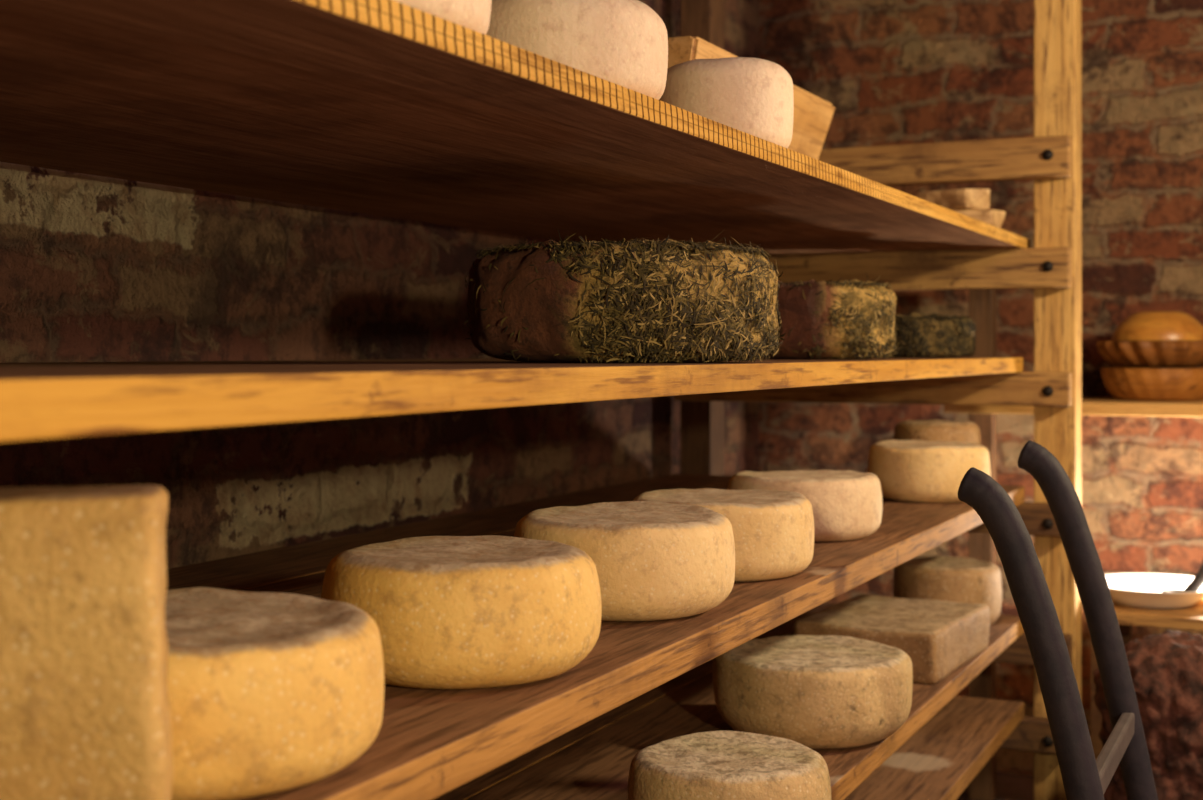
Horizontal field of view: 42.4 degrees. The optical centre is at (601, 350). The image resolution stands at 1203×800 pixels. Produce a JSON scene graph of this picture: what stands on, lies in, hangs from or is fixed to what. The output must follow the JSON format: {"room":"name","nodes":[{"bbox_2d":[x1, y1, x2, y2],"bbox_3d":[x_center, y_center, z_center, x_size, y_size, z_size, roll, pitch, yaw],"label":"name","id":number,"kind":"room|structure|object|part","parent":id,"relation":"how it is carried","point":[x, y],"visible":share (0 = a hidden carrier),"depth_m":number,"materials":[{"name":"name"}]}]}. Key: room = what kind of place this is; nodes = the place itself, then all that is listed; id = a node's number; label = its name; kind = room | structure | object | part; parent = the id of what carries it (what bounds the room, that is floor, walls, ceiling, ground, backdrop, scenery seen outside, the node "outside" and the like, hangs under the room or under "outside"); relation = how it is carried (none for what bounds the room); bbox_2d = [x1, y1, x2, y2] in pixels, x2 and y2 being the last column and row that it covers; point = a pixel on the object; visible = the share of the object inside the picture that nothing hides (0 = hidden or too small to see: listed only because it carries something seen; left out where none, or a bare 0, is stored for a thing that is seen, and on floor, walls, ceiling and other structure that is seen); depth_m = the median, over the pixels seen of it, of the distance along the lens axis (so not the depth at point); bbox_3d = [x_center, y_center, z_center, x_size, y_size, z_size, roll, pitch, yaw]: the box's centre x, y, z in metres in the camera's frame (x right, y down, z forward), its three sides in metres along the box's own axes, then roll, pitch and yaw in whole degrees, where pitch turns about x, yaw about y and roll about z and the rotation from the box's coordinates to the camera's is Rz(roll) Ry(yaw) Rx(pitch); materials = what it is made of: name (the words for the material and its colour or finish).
{"room":"cheese aging cellar","nodes":[
{"label":"cheese aging cellar","id":0,"kind":"room"},
{"bbox_2d":[0,0,758,568],"bbox_3d":[-0.833,-0.075,1.879,0.100,2.450,6.100,0,0,25],"label":"wall","id":1,"kind":"structure","parent":0,"point":[93,268],"depth_m":2.46,"materials":[{"name":"brick"}]},
{"bbox_2d":[759,0,1202,774],"bbox_3d":[1.841,-0.075,3.941,3.000,2.450,0.100,0,0,25],"label":"wall","id":2,"kind":"structure","parent":0,"point":[893,72],"depth_m":4.14,"materials":[{"name":"brick"}]},
{"bbox_2d":[956,771,1033,799],"bbox_3d":[0.571,1.200,1.223,3.200,0.100,6.100,0,0,25],"label":"floor","id":3,"kind":"structure","parent":0,"point":[1009,786],"depth_m":4.08,"materials":[{"name":"stone"}]},
{"bbox_2d":[0,0,1081,799],"bbox_3d":[-0.211,0.000,1.848,0.947,2.300,4.110,0,0,25],"label":"shelving rack","id":4,"kind":"object","parent":3,"relation":"on","point":[385,108],"visible":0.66,"depth_m":1.94,"materials":[{"name":"brown wood"}]},
{"bbox_2d":[0,485,173,799],"bbox_3d":[-0.397,0.190,0.917,0.277,0.220,0.084,0,0,-10],"label":"cheese block","id":5,"kind":"object","parent":4,"relation":"on","point":[85,712],"visible":1,"depth_m":0.90,"materials":[{"name":"yellow food"}]},
{"bbox_2d":[165,587,383,799],"bbox_3d":[-0.293,0.244,1.126,0.267,0.112,0.266,0,0,25],"label":"cheese wheel","id":6,"kind":"object","parent":4,"relation":"on","point":[269,692],"visible":0.48,"depth_m":1.03,"materials":[{"name":"yellow food"}]},
{"bbox_2d":[395,0,491,34],"bbox_3d":[-0.190,-0.306,1.292,0.200,0.107,0.200,0,0,25],"label":"cheese wheel","id":7,"kind":"object","parent":4,"relation":"on","point":[475,15],"visible":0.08,"depth_m":1.24,"materials":[{"name":"beige food"}]},
{"bbox_2d":[321,535,601,688],"bbox_3d":[-0.133,0.242,1.462,0.263,0.116,0.261,0,0,25],"label":"cheese wheel","id":8,"kind":"object","parent":4,"relation":"on","point":[485,611],"visible":0.91,"depth_m":1.35,"materials":[{"name":"yellow food"}]},
{"bbox_3d":[-0.263,0.030,1.861,0.841,0.032,3.850,0,0,25],"label":"shelf","id":9,"kind":"part","parent":4,"relation":"part of","materials":[{"name":"brown wood"}]},
{"bbox_3d":[-0.242,-0.240,1.907,0.841,0.025,3.950,0,0,25],"label":"shelf","id":10,"kind":"part","parent":4,"relation":"part of","materials":[{"name":"brown wood"}]},
{"bbox_2d":[486,0,667,99],"bbox_3d":[-0.039,-0.309,1.618,0.217,0.113,0.218,0,0,25],"label":"cheese wheel","id":11,"kind":"object","parent":4,"relation":"on","point":[624,43],"visible":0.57,"depth_m":1.52,"materials":[{"name":"beige food"}]},
{"bbox_3d":[-0.259,0.319,1.871,0.841,0.037,3.870,0,0,25],"label":"shelf","id":12,"kind":"part","parent":4,"relation":"part of","materials":[{"name":"brown wood"}]},
{"bbox_2d":[514,501,734,620],"bbox_3d":[0.026,0.242,1.810,0.260,0.115,0.258,0,0,25],"label":"cheese wheel","id":13,"kind":"object","parent":4,"relation":"on","point":[653,560],"visible":0.81,"depth_m":1.70,"materials":[{"name":"beige food"}]},
{"bbox_2d":[463,230,795,362],"bbox_3d":[0.030,-0.067,1.941,0.407,0.162,0.404,0,0,38],"label":"cheese","id":14,"kind":"object","parent":4,"relation":"on","point":[667,300],"visible":1,"depth_m":1.78,"materials":[{"name":"green food"}]},
{"bbox_3d":[0.251,0.000,3.845,0.080,2.300,0.100,0,0,25],"label":"post","id":15,"kind":"part","parent":4,"relation":"part of","materials":[{"name":"brown wood"}]},
{"bbox_2d":[633,488,813,581],"bbox_3d":[0.162,0.247,2.110,0.253,0.106,0.252,0,0,25],"label":"cheese wheel","id":16,"kind":"object","parent":4,"relation":"on","point":[773,530],"visible":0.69,"depth_m":2.01,"materials":[{"name":"beige food"}]},
{"bbox_2d":[659,57,793,147],"bbox_3d":[0.163,-0.316,2.050,0.183,0.126,0.182,0,0,25],"label":"cheese wheel","id":17,"kind":"object","parent":4,"relation":"on","point":[753,96],"visible":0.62,"depth_m":1.97,"materials":[{"name":"beige food"}]},
{"bbox_3d":[-0.259,0.607,1.871,0.841,0.034,3.870,0,0,25],"label":"shelf","id":18,"kind":"part","parent":4,"relation":"part of","materials":[{"name":"brown wood"}]},
{"bbox_2d":[628,730,830,799],"bbox_3d":[0.157,0.542,1.913,0.250,0.096,0.251,0,0,25],"label":"cheese wheel","id":19,"kind":"object","parent":4,"relation":"on","point":[711,765],"visible":1,"depth_m":1.86,"materials":[{"name":"beige food"}]},
{"bbox_2d":[667,36,835,159],"bbox_3d":[0.191,-0.359,2.648,0.222,0.212,0.717,0,0,25],"label":"trough","id":20,"kind":"object","parent":4,"relation":"on","point":[813,115],"visible":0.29,"depth_m":2.77,"materials":[{"name":"brown wood"}]},
{"bbox_2d":[728,470,881,541],"bbox_3d":[0.330,0.249,2.526,0.250,0.102,0.254,0,0,25],"label":"cheese wheel","id":21,"kind":"object","parent":4,"relation":"on","point":[846,504],"visible":0.7,"depth_m":2.42,"materials":[{"name":"beige food"}]},
{"bbox_2d":[713,635,912,748],"bbox_3d":[0.326,0.525,2.397,0.306,0.129,0.311,0,0,25],"label":"cheese wheel","id":22,"kind":"object","parent":4,"relation":"on","point":[811,691],"visible":0.94,"depth_m":2.28,"materials":[{"name":"beige food"}]},
{"bbox_2d":[764,272,898,359],"bbox_3d":[0.364,-0.059,2.583,0.262,0.146,0.276,0,0,11],"label":"cheese","id":23,"kind":"object","parent":4,"relation":"on","point":[851,319],"visible":0.88,"depth_m":2.47,"materials":[{"name":"green food"}]},
{"bbox_3d":[0.607,0.084,3.598,0.934,0.075,0.044,0,0,25],"label":"rail","id":24,"kind":"part","parent":4,"relation":"part of","materials":[{"name":"brown wood"}]},
{"bbox_2d":[794,594,989,683],"bbox_3d":[0.559,0.543,2.959,0.276,0.094,0.388,0,0,28],"label":"cheese block","id":25,"kind":"object","parent":4,"relation":"on","point":[939,637],"visible":0.73,"depth_m":2.86,"materials":[{"name":"beige food"}]},
{"bbox_3d":[0.607,-0.184,3.598,0.934,0.088,0.044,0,0,25],"label":"rail","id":26,"kind":"part","parent":4,"relation":"part of","materials":[{"name":"brown wood"}]},
{"bbox_2d":[868,440,990,502],"bbox_3d":[0.664,0.242,3.145,0.245,0.115,0.244,0,0,25],"label":"cheese wheel","id":27,"kind":"object","parent":4,"relation":"on","point":[917,471],"visible":0.89,"depth_m":3.04,"materials":[{"name":"beige food"}]},
{"bbox_2d":[885,312,976,357],"bbox_3d":[0.650,-0.033,3.192,0.247,0.094,0.243,0,0,25],"label":"cheese","id":28,"kind":"object","parent":4,"relation":"on","point":[934,335],"visible":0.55,"depth_m":3.09,"materials":[{"name":"green food"}]},
{"bbox_3d":[-0.259,0.797,1.871,0.841,0.034,3.870,0,0,25],"label":"shelf","id":29,"kind":"part","parent":4,"relation":"part of","materials":[{"name":"brown wood"}]},
{"bbox_2d":[893,420,980,444],"bbox_3d":[0.733,0.227,3.388,0.189,0.147,0.189,0,0,25],"label":"cheese wheel","id":30,"kind":"object","parent":4,"relation":"on","point":[925,430],"visible":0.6,"depth_m":3.31,"materials":[{"name":"beige food"}]},
{"bbox_3d":[0.607,-0.427,3.598,0.934,0.090,0.044,0,0,25],"label":"rail","id":31,"kind":"part","parent":4,"relation":"part of","materials":[{"name":"brown wood"}]},
{"bbox_2d":[893,556,1001,624],"bbox_3d":[0.745,0.521,3.342,0.229,0.138,0.230,0,0,25],"label":"cheese wheel","id":32,"kind":"object","parent":4,"relation":"on","point":[943,578],"visible":0.63,"depth_m":3.26,"materials":[{"name":"beige food"}]},
{"bbox_2d":[952,209,1005,228],"bbox_3d":[0.776,-0.278,3.345,0.184,0.050,0.104,0,0,17],"label":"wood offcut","id":33,"kind":"object","parent":4,"relation":"on","point":[993,217],"visible":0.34,"depth_m":3.30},
{"bbox_2d":[918,188,989,209],"bbox_3d":[0.767,-0.325,3.350,0.086,0.044,0.144,0,0,-41],"label":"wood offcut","id":34,"kind":"object","parent":33,"relation":"on","point":[965,198],"visible":0.69,"depth_m":3.31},
{"bbox_3d":[0.607,0.372,3.598,0.934,0.070,0.044,0,0,25],"label":"rail","id":35,"kind":"part","parent":4,"relation":"part of","materials":[{"name":"brown wood"}]},
{"bbox_3d":[0.607,0.849,3.598,0.934,0.070,0.044,0,0,25],"label":"rail","id":36,"kind":"part","parent":4,"relation":"part of","materials":[{"name":"brown wood"}]},
{"bbox_3d":[0.607,0.659,3.598,0.934,0.070,0.044,0,0,25],"label":"rail","id":37,"kind":"part","parent":4,"relation":"part of","materials":[{"name":"brown wood"}]},
{"bbox_3d":[1.026,0.000,3.483,0.090,2.300,0.100,0,0,25],"label":"post","id":38,"kind":"part","parent":4,"relation":"part of","materials":[{"name":"brown wood"}]},
{"bbox_2d":[958,440,1157,799],"bbox_3d":[0.690,0.636,1.877,0.438,1.025,0.637,0,0,25],"label":"hand truck","id":39,"kind":"object","parent":3,"relation":"on","point":[1084,777],"visible":1,"depth_m":1.76,"materials":[{"name":"black paint"}]},
{"bbox_3d":[0.539,0.624,1.718,0.286,0.981,0.041,0,0,25],"label":"curved handle rail","id":40,"kind":"part","parent":39,"relation":"part of","materials":[{"name":"black metal"}]},
{"bbox_2d":[944,289,1202,799],"bbox_3d":[1.878,0.465,3.618,2.060,1.370,0.446,0,0,25],"label":"wall shelf","id":41,"kind":"object","parent":3,"relation":"on","point":[982,302],"visible":0.42,"depth_m":3.96,"materials":[{"name":"brown wood"}]},
{"bbox_2d":[1100,367,1202,400],"bbox_3d":[1.393,0.083,3.869,0.284,0.081,0.284,0,0,25],"label":"wooden bowl","id":42,"kind":"object","parent":41,"relation":"on","point":[1123,383],"visible":1,"depth_m":3.76,"materials":[{"name":"brown wood"}]},
{"bbox_2d":[1096,341,1202,367],"bbox_3d":[1.393,0.008,3.869,0.310,0.065,0.308,0,0,25],"label":"wooden bowl","id":43,"kind":"object","parent":42,"relation":"on","point":[1140,354],"visible":1,"depth_m":3.76,"materials":[{"name":"brown wood"}]},
{"bbox_2d":[1111,311,1202,340],"bbox_3d":[1.393,-0.061,3.869,0.230,0.073,0.230,0,0,25],"label":"bread","id":44,"kind":"object","parent":43,"relation":"on","point":[1152,325],"visible":0.99,"depth_m":3.79,"materials":[{"name":"orange food"}]},
{"bbox_2d":[1085,599,1202,759],"bbox_3d":[1.385,0.868,3.614,0.430,0.565,0.480,0,0,25],"label":"side table","id":45,"kind":"object","parent":3,"relation":"on","point":[1191,617],"visible":0.09,"depth_m":3.48,"materials":[{"name":"brown wood"}]},
{"bbox_3d":[1.128,0.880,3.502,0.040,0.540,0.040,0,0,25],"label":"leg","id":46,"kind":"part","parent":45,"relation":"part of","materials":[{"name":"brown wood"}]},
{"bbox_3d":[1.306,0.880,3.882,0.040,0.540,0.040,0,0,25],"label":"leg","id":47,"kind":"part","parent":45,"relation":"part of","materials":[{"name":"brown wood"}]},
{"bbox_2d":[1104,572,1202,608],"bbox_3d":[1.278,0.560,3.597,0.308,0.049,0.308,0,0,25],"label":"dish","id":48,"kind":"object","parent":45,"relation":"on","point":[1131,589],"visible":0.83,"depth_m":3.55,"materials":[{"name":"white ceramic"}]},
{"bbox_2d":[1162,562,1202,591],"bbox_3d":[1.340,0.485,3.530,0.064,0.182,0.130,0,0,-39],"label":"ladle","id":49,"kind":"object","parent":48,"relation":"in","point":[1196,583],"visible":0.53,"depth_m":3.52,"materials":[{"name":"metal"}]},
{"bbox_2d":[1162,589,1184,591],"bbox_3d":[1.319,0.563,3.556,0.064,0.026,0.064,0,0,25],"label":"spoon","id":50,"kind":"object","parent":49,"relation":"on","point":[1163,590],"depth_m":3.58,"materials":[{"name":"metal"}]},
{"bbox_3d":[1.365,0.477,3.521,0.039,0.166,0.084,0,0,-30],"label":"handle","id":51,"kind":"part","parent":49,"relation":"part of","materials":[{"name":"metal"}]},
{"bbox_2d":[1093,630,1202,799],"bbox_3d":[1.122,0.848,3.012,0.357,0.604,0.366,0,0,25],"label":"sack","id":52,"kind":"object","parent":3,"relation":"on","point":[1166,667],"visible":0.72,"depth_m":2.89,"materials":[{"name":"brown fabric"}]}
]}

